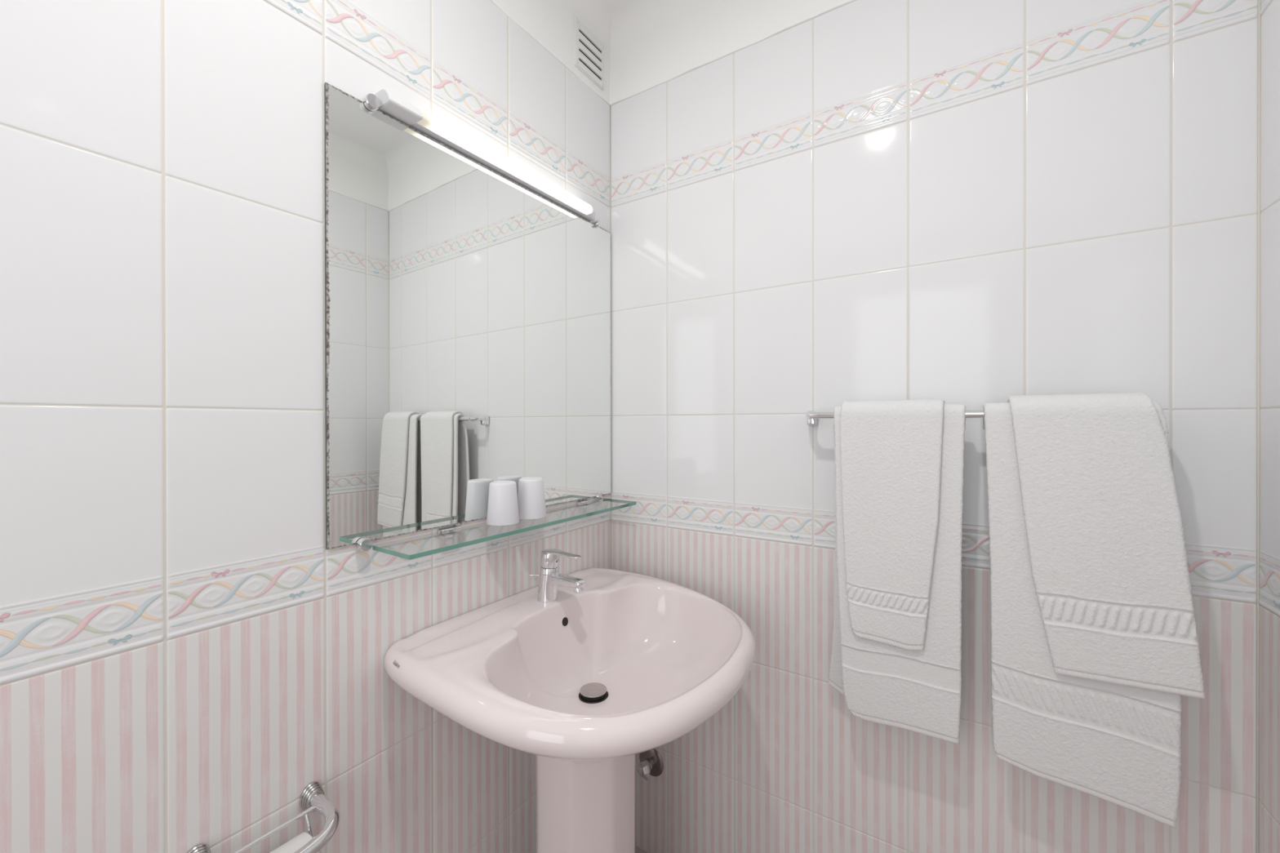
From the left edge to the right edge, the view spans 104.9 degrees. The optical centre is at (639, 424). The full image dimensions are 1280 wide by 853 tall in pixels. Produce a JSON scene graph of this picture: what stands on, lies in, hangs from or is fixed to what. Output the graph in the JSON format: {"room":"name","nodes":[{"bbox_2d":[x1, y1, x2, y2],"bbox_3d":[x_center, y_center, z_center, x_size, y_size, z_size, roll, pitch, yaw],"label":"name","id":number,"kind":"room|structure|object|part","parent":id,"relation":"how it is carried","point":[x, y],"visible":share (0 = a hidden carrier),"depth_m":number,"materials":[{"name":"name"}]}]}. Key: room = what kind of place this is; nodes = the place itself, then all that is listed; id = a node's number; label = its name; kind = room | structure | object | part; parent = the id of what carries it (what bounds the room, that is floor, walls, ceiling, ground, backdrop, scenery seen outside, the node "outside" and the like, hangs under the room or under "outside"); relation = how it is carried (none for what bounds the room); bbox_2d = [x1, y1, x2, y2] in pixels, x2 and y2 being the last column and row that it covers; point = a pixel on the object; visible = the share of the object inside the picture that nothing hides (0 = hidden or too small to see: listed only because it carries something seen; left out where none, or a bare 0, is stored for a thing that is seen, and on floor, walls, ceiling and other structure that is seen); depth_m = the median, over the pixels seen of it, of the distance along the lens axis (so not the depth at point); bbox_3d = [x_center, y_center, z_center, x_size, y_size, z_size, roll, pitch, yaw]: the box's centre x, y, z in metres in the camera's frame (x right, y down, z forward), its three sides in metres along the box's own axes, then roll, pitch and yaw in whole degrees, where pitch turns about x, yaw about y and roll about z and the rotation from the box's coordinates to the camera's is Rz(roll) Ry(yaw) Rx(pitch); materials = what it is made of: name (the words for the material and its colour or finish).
{"room":"bathroom","nodes":[
{"label":"bathroom","id":0,"kind":"room"},
{"bbox_2d":[0,0,613,852],"bbox_3d":[-0.799,0.022,0.443,0.117,2.450,2.660,0,0,34],"label":"wall","id":1,"kind":"structure","parent":0,"point":[184,651],"depth_m":0.71,"materials":[{"name":"white tile"}]},
{"bbox_2d":[186,781,340,852],"bbox_3d":[-0.539,0.633,0.722,0.115,0.079,0.179,0,0,34],"label":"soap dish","id":2,"kind":"object","parent":1,"relation":"attached to","point":[313,798],"visible":1,"depth_m":0.76,"materials":[{"name":"silver metal"}]},
{"bbox_3d":[-0.560,0.615,0.736,0.007,0.007,0.142,0,0,34],"label":"thin rod","id":3,"kind":"part","parent":2,"relation":"part of","materials":[{"name":"silver metal"}]},
{"bbox_2d":[269,832,319,852],"bbox_3d":[-0.534,0.681,0.719,0.096,0.096,0.096,0,0,34],"label":"bar","id":4,"kind":"object","parent":2,"relation":"hanging from","point":[298,842],"visible":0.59,"depth_m":0.74,"materials":[{"name":"white"}]},
{"bbox_2d":[324,82,611,551],"bbox_3d":[-0.304,-0.185,1.155,0.022,0.817,0.791,0,0,34],"label":"wall mirror","id":5,"kind":"object","parent":1,"relation":"attached to","point":[468,309],"visible":1,"depth_m":1.02,"materials":[{"name":"grey mirror"}]},
{"bbox_2d":[374,88,595,221],"bbox_3d":[-0.298,-0.595,1.145,0.042,0.025,0.616,0,0,34],"label":"lamp","id":6,"kind":"object","parent":5,"relation":"attached to","point":[420,119],"visible":1,"depth_m":1.05,"materials":[{"name":"white paint"}]},
{"bbox_2d":[372,497,635,559],"bbox_3d":[-0.250,0.225,1.141,0.125,0.023,0.676,0,0,34],"label":"glass shelf","id":7,"kind":"object","parent":1,"relation":"attached to","point":[451,531],"visible":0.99,"depth_m":1.01,"materials":[{"name":"clear glass"}]},
{"bbox_2d":[486,480,519,525],"bbox_3d":[-0.305,0.173,1.096,0.070,0.090,0.070,0,0,34],"label":"tumbler","id":8,"kind":"object","parent":7,"relation":"on","point":[502,507],"visible":1,"depth_m":1.07,"materials":[{"name":"white plastic"}]},
{"bbox_2d":[517,477,546,519],"bbox_3d":[-0.258,0.172,1.167,0.070,0.090,0.070,0,0,34],"label":"tumbler","id":9,"kind":"object","parent":7,"relation":"on","point":[531,491],"visible":0.98,"depth_m":1.14,"materials":[{"name":"white plastic"}]},
{"bbox_2d":[573,15,604,90],"bbox_3d":[-0.143,-1.058,1.405,0.008,0.133,0.129,0,0,34],"label":"air vent","id":10,"kind":"object","parent":1,"relation":"in","point":[588,51],"visible":1,"depth_m":1.40,"materials":[{"name":"white plastic"}]},
{"bbox_2d":[603,0,635,12],"bbox_3d":[-0.250,-1.212,0.098,1.476,0.060,2.640,0,0,33],"label":"ceiling","id":11,"kind":"structure","parent":0,"point":[615,5],"depth_m":1.39,"materials":[{"name":"white paint"}]},
{"bbox_2d":[635,845,648,852],"bbox_3d":[-0.247,1.278,0.105,1.476,0.060,2.640,0,0,33],"label":"floor","id":12,"kind":"structure","parent":0,"point":[637,850],"depth_m":1.44,"materials":[{"name":"pink tile"}]},
{"bbox_2d":[384,567,755,852],"bbox_3d":[-0.067,0.824,1.017,0.570,0.843,0.678,0,0,34],"label":"washbasin","id":13,"kind":"object","parent":12,"relation":"on","point":[617,668],"visible":0.98,"depth_m":0.97,"materials":[{"name":"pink ceramic"}]},
{"bbox_2d":[529,548,586,603],"bbox_3d":[-0.183,0.344,1.110,0.138,0.117,0.051,0,0,34],"label":"mixer tap","id":14,"kind":"object","parent":13,"relation":"on","point":[549,579],"visible":1,"depth_m":1.11,"materials":[{"name":"silver metal"}]},
{"bbox_3d":[-0.174,0.289,1.106,0.102,0.008,0.036,0,0,34],"label":"lever","id":15,"kind":"part","parent":14,"relation":"part of","materials":[{"name":"silver metal"}]},
{"bbox_3d":[-0.166,0.356,1.100,0.098,0.034,0.030,0,0,34],"label":"spout","id":16,"kind":"part","parent":14,"relation":"part of","materials":[{"name":"silver metal"}]},
{"bbox_3d":[-0.068,0.526,1.016,0.570,0.247,0.678,0,0,34],"label":"basin bowl","id":17,"kind":"part","parent":13,"relation":"part of","materials":[{"name":"white ceramic"}]},
{"bbox_2d":[609,0,1257,852],"bbox_3d":[0.457,0.019,1.147,1.416,2.450,0.119,0,0,33],"label":"wall","id":18,"kind":"structure","parent":0,"point":[815,205],"depth_m":1.08,"materials":[{"name":"white tile"}]},
{"bbox_2d":[637,748,663,780],"bbox_3d":[0.016,0.972,1.394,0.081,0.081,0.064,0,0,33],"label":"angle valve","id":19,"kind":"object","parent":18,"relation":"attached to","point":[651,763],"visible":0.94,"depth_m":1.40,"materials":[{"name":"silver metal"}]},
{"bbox_3d":[0.017,0.972,1.395,0.033,0.033,0.043,0,0,33],"label":"valve stem","id":20,"kind":"part","parent":19,"relation":"part of","materials":[{"name":"silver metal"}]},
{"bbox_2d":[805,409,984,426],"bbox_3d":[0.625,-0.015,0.991,0.578,0.036,0.078,0,0,33],"label":"towel rail","id":21,"kind":"object","parent":18,"relation":"attached to","point":[812,416],"visible":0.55,"depth_m":1.09,"materials":[{"name":"silver metal"}]},
{"bbox_2d":[827,399,965,744],"bbox_3d":[0.523,0.293,1.026,0.263,0.690,0.075,0,0,33],"label":"hand towel","id":22,"kind":"object","parent":21,"relation":"hanging from","point":[895,659],"visible":1,"depth_m":0.99,"materials":[{"name":"white fabric"}]},
{"bbox_2d":[982,392,1205,828],"bbox_3d":[0.774,0.297,0.863,0.284,0.704,0.076,0,0,33],"label":"bath towel","id":23,"kind":"object","parent":21,"relation":"hanging from","point":[1095,646],"visible":1,"depth_m":0.83,"materials":[{"name":"white fabric"}]},
{"bbox_2d":[1255,0,1279,852],"bbox_3d":[0.329,0.023,-0.257,0.118,2.450,2.620,0,0,33],"label":"wall","id":24,"kind":"structure","parent":0,"point":[1268,477],"depth_m":0.77,"materials":[{"name":"white tile"}]}
]}

